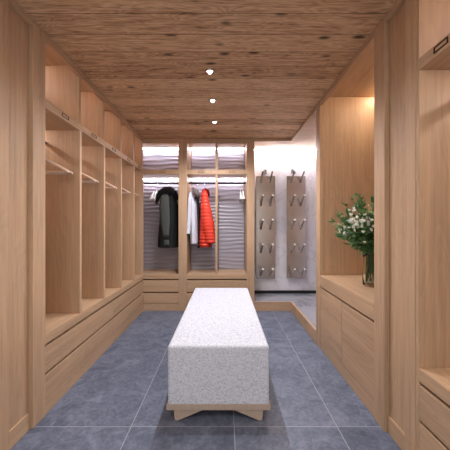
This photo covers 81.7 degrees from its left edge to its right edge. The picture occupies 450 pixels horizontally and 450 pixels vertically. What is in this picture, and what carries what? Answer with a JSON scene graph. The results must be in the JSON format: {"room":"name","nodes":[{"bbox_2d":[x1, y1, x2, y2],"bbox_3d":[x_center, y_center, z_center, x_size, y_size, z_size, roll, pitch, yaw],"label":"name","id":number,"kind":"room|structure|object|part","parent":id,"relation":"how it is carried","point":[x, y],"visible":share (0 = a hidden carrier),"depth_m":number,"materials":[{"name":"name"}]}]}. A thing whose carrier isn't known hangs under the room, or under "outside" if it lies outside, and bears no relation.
{"room":"changing room","nodes":[
{"label":"changing room","id":0,"kind":"room"},
{"bbox_2d":[0,0,44,449],"bbox_3d":[-1.389,-0.004,0.918,0.523,2.408,1.437,0,0,0],"label":"wall","id":1,"kind":"structure","parent":0,"point":[22,41],"depth_m":1.48,"materials":[{"name":"brown wood"}]},
{"bbox_3d":[-1.172,-0.036,1.445,0.036,2.277,0.170,0,0,0],"label":"recessed panel","id":2,"kind":"part","parent":1,"relation":"part of","materials":[{"name":"brown wood"}]},
{"bbox_3d":[-1.159,-1.192,1.445,0.063,0.033,0.170,0,0,0],"label":"rail","id":3,"kind":"part","parent":1,"relation":"part of","materials":[{"name":"brown wood"}]},
{"bbox_2d":[10,311,400,449],"bbox_3d":[-0.070,1.225,1.260,3.180,0.050,5.720,0,0,0],"label":"floor","id":4,"kind":"structure","parent":0,"point":[119,403],"depth_m":1.68,"materials":[{"name":"tile"}]},
{"bbox_2d":[45,301,112,414],"bbox_3d":[-1.380,0.977,2.139,0.500,0.446,1.003,0,0,0],"label":"base cabinet","id":5,"kind":"object","parent":4,"relation":"on","point":[69,355],"visible":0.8,"depth_m":1.97,"materials":[{"name":"brown wood"}]},
{"bbox_3d":[-1.145,1.024,2.139,0.030,0.143,1.000,0,0,0],"label":"drawer","id":6,"kind":"part","parent":5,"relation":"part of","materials":[{"name":"brown wood"}]},
{"bbox_3d":[-1.145,0.854,2.139,0.030,0.161,1.000,0,0,0],"label":"drawer","id":7,"kind":"part","parent":5,"relation":"part of","materials":[{"name":"brown wood"}]},
{"bbox_2d":[45,274,143,343],"bbox_3d":[-1.387,0.722,2.632,0.517,0.063,1.991,0,0,0],"label":"ledge","id":8,"kind":"object","parent":5,"relation":"on","point":[56,324],"visible":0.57,"depth_m":2.03,"materials":[{"name":"brown wood"}]},
{"bbox_2d":[45,33,143,312],"bbox_3d":[-1.385,-0.285,2.630,0.521,1.951,1.985,0,0,0],"label":"wardrobe","id":9,"kind":"object","parent":8,"relation":"on","point":[94,233],"visible":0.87,"depth_m":2.44,"materials":[{"name":"brown wood"}]},
{"bbox_2d":[45,158,68,172],"bbox_3d":[-1.400,-0.521,1.917,0.490,0.279,0.040,0,0,0],"label":"rail","id":10,"kind":"object","parent":9,"relation":"hanging from","point":[46,160],"visible":0.24,"depth_m":1.91,"materials":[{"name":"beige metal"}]},
{"bbox_2d":[45,158,72,174],"bbox_3d":[-1.400,-0.521,1.967,0.490,0.279,0.040,0,0,0],"label":"rail","id":11,"kind":"object","parent":9,"relation":"hanging from","point":[70,172],"visible":0.15,"depth_m":1.96,"materials":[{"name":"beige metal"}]},
{"bbox_3d":[-1.392,-1.020,2.045,0.476,0.450,0.028,0,0,0],"label":"panel","id":12,"kind":"part","parent":9,"relation":"part of","materials":[{"name":"brown wood"}]},
{"bbox_3d":[-1.380,-0.025,2.045,0.500,1.430,0.028,0,0,0],"label":"panel","id":13,"kind":"part","parent":9,"relation":"part of","materials":[{"name":"brown wood"}]},
{"bbox_2d":[82,173,95,181],"bbox_3d":[-1.400,-0.521,2.322,0.490,0.279,0.040,0,0,0],"label":"rail","id":14,"kind":"object","parent":9,"relation":"hanging from","point":[83,174],"visible":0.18,"depth_m":2.31,"materials":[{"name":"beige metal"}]},
{"bbox_3d":[-1.399,-1.254,2.630,0.493,0.015,1.985,0,0,0],"label":"panel","id":15,"kind":"part","parent":9,"relation":"part of","materials":[{"name":"brown wood"}]},
{"bbox_3d":[-1.392,-1.020,2.450,0.476,0.450,0.028,0,0,0],"label":"panel","id":16,"kind":"part","parent":9,"relation":"part of","materials":[{"name":"brown wood"}]},
{"bbox_3d":[-1.380,-0.025,2.450,0.500,1.430,0.028,0,0,0],"label":"panel","id":17,"kind":"part","parent":9,"relation":"part of","materials":[{"name":"brown wood"}]},
{"bbox_2d":[45,99,142,171],"bbox_3d":[-1.379,-0.767,2.630,0.502,0.055,1.985,0,0,0],"label":"shelf","id":18,"kind":"object","parent":9,"relation":"attached to","point":[56,120],"depth_m":2.07,"materials":[{"name":"brown wood"}]},
{"bbox_2d":[105,182,114,188],"bbox_3d":[-1.400,-0.521,2.727,0.490,0.279,0.040,0,0,0],"label":"rail","id":19,"kind":"object","parent":9,"relation":"hanging from","point":[112,186],"visible":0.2,"depth_m":2.72,"materials":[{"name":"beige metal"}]},
{"bbox_3d":[-1.392,-1.020,2.855,0.476,0.450,0.028,0,0,0],"label":"panel","id":20,"kind":"part","parent":9,"relation":"part of","materials":[{"name":"brown wood"}]},
{"bbox_3d":[-1.380,-0.025,2.855,0.500,1.430,0.028,0,0,0],"label":"panel","id":21,"kind":"part","parent":9,"relation":"part of","materials":[{"name":"brown wood"}]},
{"bbox_3d":[-1.392,-1.020,3.260,0.476,0.450,0.028,0,0,0],"label":"panel","id":22,"kind":"part","parent":9,"relation":"part of","materials":[{"name":"brown wood"}]},
{"bbox_3d":[-1.380,-0.025,3.260,0.500,1.430,0.028,0,0,0],"label":"panel","id":23,"kind":"part","parent":9,"relation":"part of","materials":[{"name":"brown wood"}]},
{"bbox_3d":[-1.392,-1.020,3.612,0.476,0.450,0.020,0,0,0],"label":"panel","id":24,"kind":"part","parent":9,"relation":"part of","materials":[{"name":"brown wood"}]},
{"bbox_3d":[-1.380,-0.025,3.612,0.500,1.430,0.020,0,0,0],"label":"panel","id":25,"kind":"part","parent":9,"relation":"part of","materials":[{"name":"brown wood"}]},
{"bbox_2d":[111,280,142,342],"bbox_3d":[-1.380,0.977,3.134,0.500,0.446,0.988,0,0,0],"label":"base cabinet","id":26,"kind":"object","parent":4,"relation":"on","point":[128,305],"visible":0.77,"depth_m":3.00,"materials":[{"name":"brown wood"}]},
{"bbox_3d":[-1.145,1.024,3.134,0.030,0.143,0.985,0,0,0],"label":"drawer","id":27,"kind":"part","parent":26,"relation":"part of","materials":[{"name":"brown wood"}]},
{"bbox_3d":[-1.145,0.854,3.134,0.030,0.161,0.985,0,0,0],"label":"drawer","id":28,"kind":"part","parent":26,"relation":"part of","materials":[{"name":"brown wood"}]},
{"bbox_2d":[143,279,177,310],"bbox_3d":[-0.971,0.977,3.857,0.658,0.446,0.455,0,0,0],"label":"base cabinet","id":29,"kind":"object","parent":4,"relation":"on","point":[158,294],"visible":0.6,"depth_m":3.63,"materials":[{"name":"brown wood"}]},
{"bbox_2d":[143,269,177,278],"bbox_3d":[-0.971,0.722,3.857,0.658,0.063,0.455,0,0,0],"label":"ledge","id":30,"kind":"object","parent":29,"relation":"on","point":[148,273],"visible":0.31,"depth_m":3.70,"materials":[{"name":"brown wood"}]},
{"bbox_3d":[-0.971,1.022,3.645,0.656,0.137,0.030,0,0,0],"label":"drawer","id":31,"kind":"part","parent":29,"relation":"part of","materials":[{"name":"brown wood"}]},
{"bbox_3d":[-0.971,0.854,3.645,0.656,0.161,0.030,0,0,0],"label":"drawer","id":32,"kind":"part","parent":29,"relation":"part of","materials":[{"name":"brown wood"}]},
{"bbox_2d":[143,138,182,310],"bbox_3d":[-0.952,-0.004,3.863,0.736,2.407,0.474,0,0,0],"label":"wardrobe","id":33,"kind":"object","parent":4,"relation":"on","point":[162,158],"visible":0.67,"depth_m":4.06,"materials":[{"name":"brown wood"}]},
{"bbox_3d":[-0.971,-1.185,3.869,0.658,0.020,0.433,0,0,0],"label":"panel","id":34,"kind":"part","parent":33,"relation":"part of","materials":[{"name":"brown wood"}]},
{"bbox_2d":[143,170,177,178],"bbox_3d":[-0.971,-0.742,3.835,0.658,0.067,0.410,0,0,0],"label":"shelf","id":35,"kind":"object","parent":33,"relation":"attached to","point":[147,174],"depth_m":3.65,"materials":[{"name":"brown wood"}]},
{"bbox_3d":[-0.971,-0.975,4.062,0.658,0.400,0.015,0,0,0],"label":"rippled panel","id":36,"kind":"part","parent":33,"relation":"part of","materials":[{"name":"stone"}]},
{"bbox_3d":[-0.971,-0.007,4.062,0.658,1.399,0.015,0,0,0],"label":"rippled panel","id":37,"kind":"part","parent":33,"relation":"part of","materials":[{"name":"stone"}]},
{"bbox_3d":[-0.971,-0.620,3.860,0.658,0.028,0.030,0,0,0],"label":"hanging rail","id":38,"kind":"part","parent":33,"relation":"part of","materials":[{"name":"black metal"}]},
{"bbox_2d":[187,279,246,304],"bbox_3d":[-0.106,0.977,3.857,0.836,0.446,0.455,0,0,0],"label":"base cabinet","id":39,"kind":"object","parent":4,"relation":"on","point":[192,284],"visible":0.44,"depth_m":3.63,"materials":[{"name":"brown wood"}]},
{"bbox_3d":[-0.106,1.022,3.645,0.834,0.137,0.030,0,0,0],"label":"drawer","id":40,"kind":"part","parent":39,"relation":"part of","materials":[{"name":"brown wood"}]},
{"bbox_2d":[187,269,246,278],"bbox_3d":[-0.106,0.722,3.857,0.836,0.063,0.455,0,0,0],"label":"ledge","id":41,"kind":"object","parent":39,"relation":"on","point":[193,273],"visible":0.94,"depth_m":3.63,"materials":[{"name":"brown wood"}]},
{"bbox_3d":[-0.106,0.854,3.645,0.834,0.161,0.030,0,0,0],"label":"drawer","id":42,"kind":"part","parent":39,"relation":"part of","materials":[{"name":"brown wood"}]},
{"bbox_2d":[166,288,270,420],"bbox_3d":[-0.037,0.970,2.333,0.636,0.460,1.495,0,0,0],"label":"upholstered bench","id":43,"kind":"object","parent":4,"relation":"on","point":[218,350],"visible":1,"depth_m":1.59,"materials":[{"name":"fabric"}]},
{"bbox_3d":[-0.217,1.165,1.620,0.190,0.070,0.050,0,0,0],"label":"leg","id":44,"kind":"part","parent":43,"relation":"part of","materials":[{"name":"brown wood"}]},
{"bbox_3d":[-0.037,1.113,2.333,0.636,0.034,1.495,0,0,0],"label":"board","id":45,"kind":"part","parent":43,"relation":"part of","materials":[{"name":"brown wood"}]},
{"bbox_3d":[0.143,1.165,1.620,0.190,0.070,0.050,0,0,0],"label":"leg","id":46,"kind":"part","parent":43,"relation":"part of","materials":[{"name":"brown wood"}]},
{"bbox_2d":[183,138,253,310],"bbox_3d":[-0.083,-0.004,3.863,1.002,2.407,0.474,0,0,0],"label":"wardrobe","id":47,"kind":"object","parent":4,"relation":"on","point":[222,165],"visible":0.8,"depth_m":3.99,"materials":[{"name":"brown wood"}]},
{"bbox_3d":[-0.554,0.000,3.873,0.056,2.400,0.425,0,0,0],"label":"panel","id":48,"kind":"part","parent":47,"relation":"part of","materials":[{"name":"brown wood"}]},
{"bbox_3d":[-0.326,-0.620,3.860,0.396,0.028,0.030,0,0,0],"label":"hanging rail","id":49,"kind":"part","parent":47,"relation":"part of","materials":[{"name":"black metal"}]},
{"bbox_3d":[-0.326,-0.975,4.062,0.396,0.399,0.015,0,0,0],"label":"rippled panel","id":50,"kind":"part","parent":47,"relation":"part of","materials":[{"name":"stone"}]},
{"bbox_3d":[-0.326,-0.008,4.062,0.396,1.396,0.015,0,0,0],"label":"rippled panel","id":51,"kind":"part","parent":47,"relation":"part of","materials":[{"name":"stone"}]},
{"bbox_3d":[-0.106,-1.185,3.869,0.836,0.020,0.433,0,0,0],"label":"panel","id":52,"kind":"part","parent":47,"relation":"part of","materials":[{"name":"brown wood"}]},
{"bbox_2d":[187,170,246,178],"bbox_3d":[-0.106,-0.742,3.835,0.836,0.067,0.410,0,0,0],"label":"shelf","id":53,"kind":"object","parent":47,"relation":"attached to","point":[191,174],"depth_m":3.65,"materials":[{"name":"brown wood"}]},
{"bbox_3d":[0.107,-0.977,4.056,0.410,0.400,0.015,0,0,0],"label":"rippled panel","id":54,"kind":"part","parent":47,"relation":"part of","materials":[{"name":"stone"}]},
{"bbox_3d":[0.107,-0.008,4.062,0.410,1.396,0.015,0,0,0],"label":"rippled panel","id":55,"kind":"part","parent":47,"relation":"part of","materials":[{"name":"stone"}]},
{"bbox_3d":[0.107,-0.620,3.860,0.410,0.028,0.030,0,0,0],"label":"hanging rail","id":56,"kind":"part","parent":47,"relation":"part of","materials":[{"name":"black metal"}]},
{"bbox_2d":[239,184,241,201],"bbox_3d":[0.238,-0.501,3.860,0.040,0.279,0.340,0,0,0],"label":"clothes hanger","id":57,"kind":"object","parent":47,"relation":"hanging from","point":[240,195],"visible":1,"depth_m":3.84,"materials":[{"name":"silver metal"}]},
{"bbox_3d":[0.365,0.000,3.873,0.102,2.400,0.425,0,0,0],"label":"panel","id":58,"kind":"part","parent":47,"relation":"part of","materials":[{"name":"brown wood"}]},
{"bbox_2d":[254,293,315,327],"bbox_3d":[0.969,1.139,3.370,1.102,0.122,1.480,0,0,0],"label":"stone platform","id":59,"kind":"object","parent":4,"relation":"on","point":[305,302],"visible":0.25,"depth_m":3.76,"materials":[{"name":"white stone"}]},
{"bbox_2d":[254,301,315,342],"bbox_3d":[0.684,1.136,3.140,0.532,0.128,1.020,0,0,0],"label":"curb","id":60,"kind":"object","parent":4,"relation":"on","point":[307,325],"visible":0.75,"depth_m":3.63,"materials":[{"name":"brown wood"}]},
{"bbox_2d":[316,31,373,347],"bbox_3d":[1.223,-0.030,2.121,0.594,2.460,1.018,0,0,0],"label":"display niche","id":61,"kind":"object","parent":4,"relation":"on","point":[345,113],"visible":0.42,"depth_m":2.54,"materials":[{"name":"brown wood"}]},
{"bbox_2d":[291,107,315,140],"bbox_3d":[0.940,-1.190,3.140,0.020,0.036,1.020,0,0,0],"label":"trim","id":62,"kind":"structure","parent":61,"relation":"attached to","point":[313,112],"depth_m":3.02,"materials":[{"name":"brown wood"}]},
{"bbox_3d":[1.240,-0.029,2.583,0.560,2.458,0.095,0,0,0],"label":"panel","id":63,"kind":"part","parent":61,"relation":"part of","materials":[{"name":"brown wood"}]},
{"bbox_3d":[1.224,-1.253,2.083,0.543,0.014,0.903,0,0,0],"label":"panel","id":64,"kind":"part","parent":61,"relation":"part of","materials":[{"name":"brown wood"}]},
{"bbox_2d":[320,288,373,415],"bbox_3d":[1.212,0.897,2.074,0.565,0.605,0.923,0,0,0],"label":"base cabinet","id":65,"kind":"object","parent":4,"relation":"on","point":[346,334],"visible":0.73,"depth_m":1.93,"materials":[{"name":"brown wood"}]},
{"bbox_3d":[0.945,0.854,2.297,0.030,0.484,0.456,0,0,0],"label":"door","id":66,"kind":"part","parent":65,"relation":"part of","materials":[{"name":"brown wood"}]},
{"bbox_2d":[320,275,373,319],"bbox_3d":[1.210,0.540,2.070,0.569,0.106,0.915,0,0,0],"label":"countertop","id":67,"kind":"structure","parent":65,"relation":"on","point":[350,289],"depth_m":2.02,"materials":[{"name":"brown wood"}]},
{"bbox_2d":[362,253,373,287],"bbox_3d":[1.163,0.355,2.060,0.128,0.261,0.128,0,0,0],"label":"glass vase","id":68,"kind":"object","parent":67,"relation":"on","point":[368,259],"visible":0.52,"depth_m":2.02,"materials":[{"name":"clear glass"}]},
{"bbox_2d":[328,193,373,256],"bbox_3d":[1.061,0.100,1.985,0.488,0.725,0.419,0,0,6],"label":"flower bouquet","id":69,"kind":"object","parent":68,"relation":"in","point":[363,229],"visible":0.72,"depth_m":1.99,"materials":[{"name":"green plant"}]},
{"bbox_3d":[0.945,0.854,1.839,0.030,0.484,0.449,0,0,0],"label":"door","id":70,"kind":"part","parent":65,"relation":"part of","materials":[{"name":"brown wood"}]},
{"bbox_2d":[416,0,449,449],"bbox_3d":[1.222,-0.030,0.773,0.596,2.460,0.986,0,0,0],"label":"wardrobe","id":71,"kind":"object","parent":4,"relation":"on","point":[432,16],"visible":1,"depth_m":1.24,"materials":[{"name":"brown wood"}]},
{"bbox_2d":[419,33,449,69],"bbox_3d":[1.209,-0.767,0.771,0.562,0.054,0.943,0,0,0],"label":"shelf","id":72,"kind":"object","parent":71,"relation":"attached to","point":[438,57],"depth_m":1.17,"materials":[{"name":"brown wood"}]},
{"bbox_2d":[419,386,449,449],"bbox_3d":[1.210,0.974,0.771,0.560,0.453,0.943,0,0,0],"label":"base cabinet","id":73,"kind":"object","parent":4,"relation":"on","point":[434,432],"visible":0.86,"depth_m":1.16,"materials":[{"name":"brown wood"}]},
{"bbox_2d":[419,368,449,405],"bbox_3d":[1.209,0.715,0.771,0.562,0.062,0.943,0,0,0],"label":"ledge","id":74,"kind":"object","parent":73,"relation":"on","point":[437,380],"visible":1,"depth_m":1.17,"materials":[{"name":"brown wood"}]},
{"bbox_3d":[0.945,1.022,0.772,0.030,0.153,0.940,0,0,0],"label":"drawer","id":75,"kind":"part","parent":73,"relation":"part of","materials":[{"name":"brown wood"}]},
{"bbox_2d":[15,0,396,138],"bbox_3d":[-0.100,-1.228,1.025,2.102,0.035,5.250,0,0,0],"label":"ceiling","id":76,"kind":"structure","parent":0,"point":[273,62],"depth_m":1.82,"materials":[{"name":"brown wood"}]},
{"bbox_2d":[205,69,214,74],"bbox_3d":[-0.115,-1.207,2.050,0.080,0.004,0.080,0,0,0],"label":"recessed light","id":77,"kind":"object","parent":76,"relation":"in","point":[207,71],"visible":1,"depth_m":2.04,"materials":[{"name":"metal"}]},
{"bbox_2d":[254,139,290,140],"bbox_3d":[0.674,-1.190,3.640,0.512,0.036,0.020,0,0,0],"label":"trim","id":78,"kind":"structure","parent":76,"relation":"attached to","point":[254,139],"depth_m":3.63,"materials":[{"name":"brown wood"}]},
{"bbox_2d":[254,151,315,289],"bbox_3d":[-0.070,-0.040,4.145,3.180,2.480,0.050,0,0,0],"label":"wall","id":79,"kind":"structure","parent":0,"point":[282,163],"depth_m":4.12,"materials":[{"name":"paint"}]},
{"bbox_2d":[256,170,274,277],"bbox_3d":[0.643,0.002,3.985,0.296,1.655,0.267,0,0,0],"label":"rack","id":80,"kind":"object","parent":79,"relation":"attached to","point":[265,185],"visible":1,"depth_m":4.05,"materials":[{"name":"wood"}]},
{"bbox_2d":[254,141,315,148],"bbox_3d":[0.970,-1.192,3.882,1.100,0.015,0.465,0,0,0],"label":"led light","id":81,"kind":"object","parent":79,"relation":"attached to","point":[257,144],"depth_m":3.85,"materials":[{"name":"white plastic"}]},
{"bbox_2d":[254,290,315,292],"bbox_3d":[0.969,1.056,4.107,1.102,0.041,0.024,0,0,0],"label":"strip","id":82,"kind":"object","parent":79,"relation":"attached to","point":[255,291],"visible":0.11,"depth_m":4.09,"materials":[{"name":"black metal"}]},
{"bbox_2d":[254,149,315,150],"bbox_3d":[0.970,-1.177,4.065,1.080,0.016,0.040,0,0,0],"label":"led light","id":83,"kind":"object","parent":79,"relation":"attached to","point":[254,149],"visible":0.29,"depth_m":4.07,"materials":[{"name":"white paint"}]},
{"bbox_2d":[287,170,305,277],"bbox_3d":[1.118,0.002,3.985,0.296,1.655,0.267,0,0,0],"label":"rack","id":84,"kind":"object","parent":79,"relation":"attached to","point":[296,185],"visible":1,"depth_m":4.05,"materials":[{"name":"wood"}]},
{"bbox_2d":[293,113,315,140],"bbox_3d":[1.235,-1.192,3.140,0.570,0.015,1.020,0,0,0],"label":"wall","id":85,"kind":"structure","parent":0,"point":[308,133],"depth_m":3.33,"materials":[{"name":"white paint"}]},
{"bbox_2d":[374,0,415,449],"bbox_3d":[1.188,-0.004,1.439,0.523,2.408,0.346,0,0,0],"label":"wall","id":86,"kind":"structure","parent":0,"point":[395,35],"depth_m":1.45,"materials":[{"name":"brown wood"}]},
{"bbox_3d":[0.959,-1.192,1.423,0.063,0.033,0.169,0,0,0],"label":"rail","id":87,"kind":"part","parent":86,"relation":"part of","materials":[{"name":"brown wood"}]},
{"bbox_3d":[0.972,-0.036,1.423,0.036,2.277,0.169,0,0,0],"label":"recessed panel","id":88,"kind":"part","parent":86,"relation":"part of","materials":[{"name":"brown wood"}]},
{"bbox_3d":[-0.405,-0.502,3.860,0.040,0.278,0.300,0,0,0],"label":"hanger","id":89,"kind":"object","parent":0,"visible":0},
{"bbox_2d":[192,187,199,247],"bbox_3d":[-0.406,-0.101,3.814,0.114,0.875,0.339,0,0,0],"label":"jacket","id":90,"kind":"object","parent":89,"relation":"hanging from","point":[195,191],"visible":0.84,"depth_m":3.77,"materials":[{"name":"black fabric"}]},
{"bbox_2d":[192,187,199,197],"bbox_3d":[-0.410,-0.461,3.687,0.117,0.156,0.073,0,0,12],"label":"hood","id":91,"kind":"object","parent":90,"relation":"attached to","point":[194,190],"depth_m":3.66,"materials":[{"name":"grey fur"}]},
{"bbox_3d":[-0.835,-0.502,3.860,0.040,0.278,0.300,0,0,0],"label":"hanger","id":92,"kind":"object","parent":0,"visible":0},
{"bbox_2d":[155,186,177,247],"bbox_3d":[-0.826,-0.122,3.835,0.370,0.886,0.380,0,0,0],"label":"parka","id":93,"kind":"object","parent":92,"relation":"hanging from","point":[168,207],"visible":0.93,"depth_m":3.68,"materials":[{"name":"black fabric"}]},
{"bbox_2d":[155,186,177,204],"bbox_3d":[-0.826,-0.426,3.741,0.370,0.279,0.133,0,0,0],"label":"fur hood","id":94,"kind":"object","parent":93,"relation":"attached to","point":[167,195],"depth_m":3.71,"materials":[{"name":"black fur"}]},
{"bbox_3d":[-0.295,-0.502,3.860,0.040,0.278,0.300,0,0,0],"label":"hanger","id":95,"kind":"object","parent":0,"visible":0},
{"bbox_2d":[199,188,214,246],"bbox_3d":[-0.267,-0.107,3.813,0.220,0.843,0.404,0,0,-13],"label":"puffer jacket","id":96,"kind":"object","parent":95,"relation":"hanging from","point":[207,233],"visible":0.99,"depth_m":3.64,"materials":[{"name":"red fabric"}]},
{"bbox_3d":[-0.475,-0.502,3.860,0.040,0.278,0.300,0,0,0],"label":"hanger","id":97,"kind":"object","parent":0,"visible":0},
{"bbox_2d":[186,191,197,243],"bbox_3d":[-0.450,-0.113,3.806,0.133,0.767,0.414,0,0,8],"label":"shirt","id":98,"kind":"object","parent":97,"relation":"hanging from","point":[192,212],"visible":0.9,"depth_m":3.69,"materials":[{"name":"fabric"}]}
]}

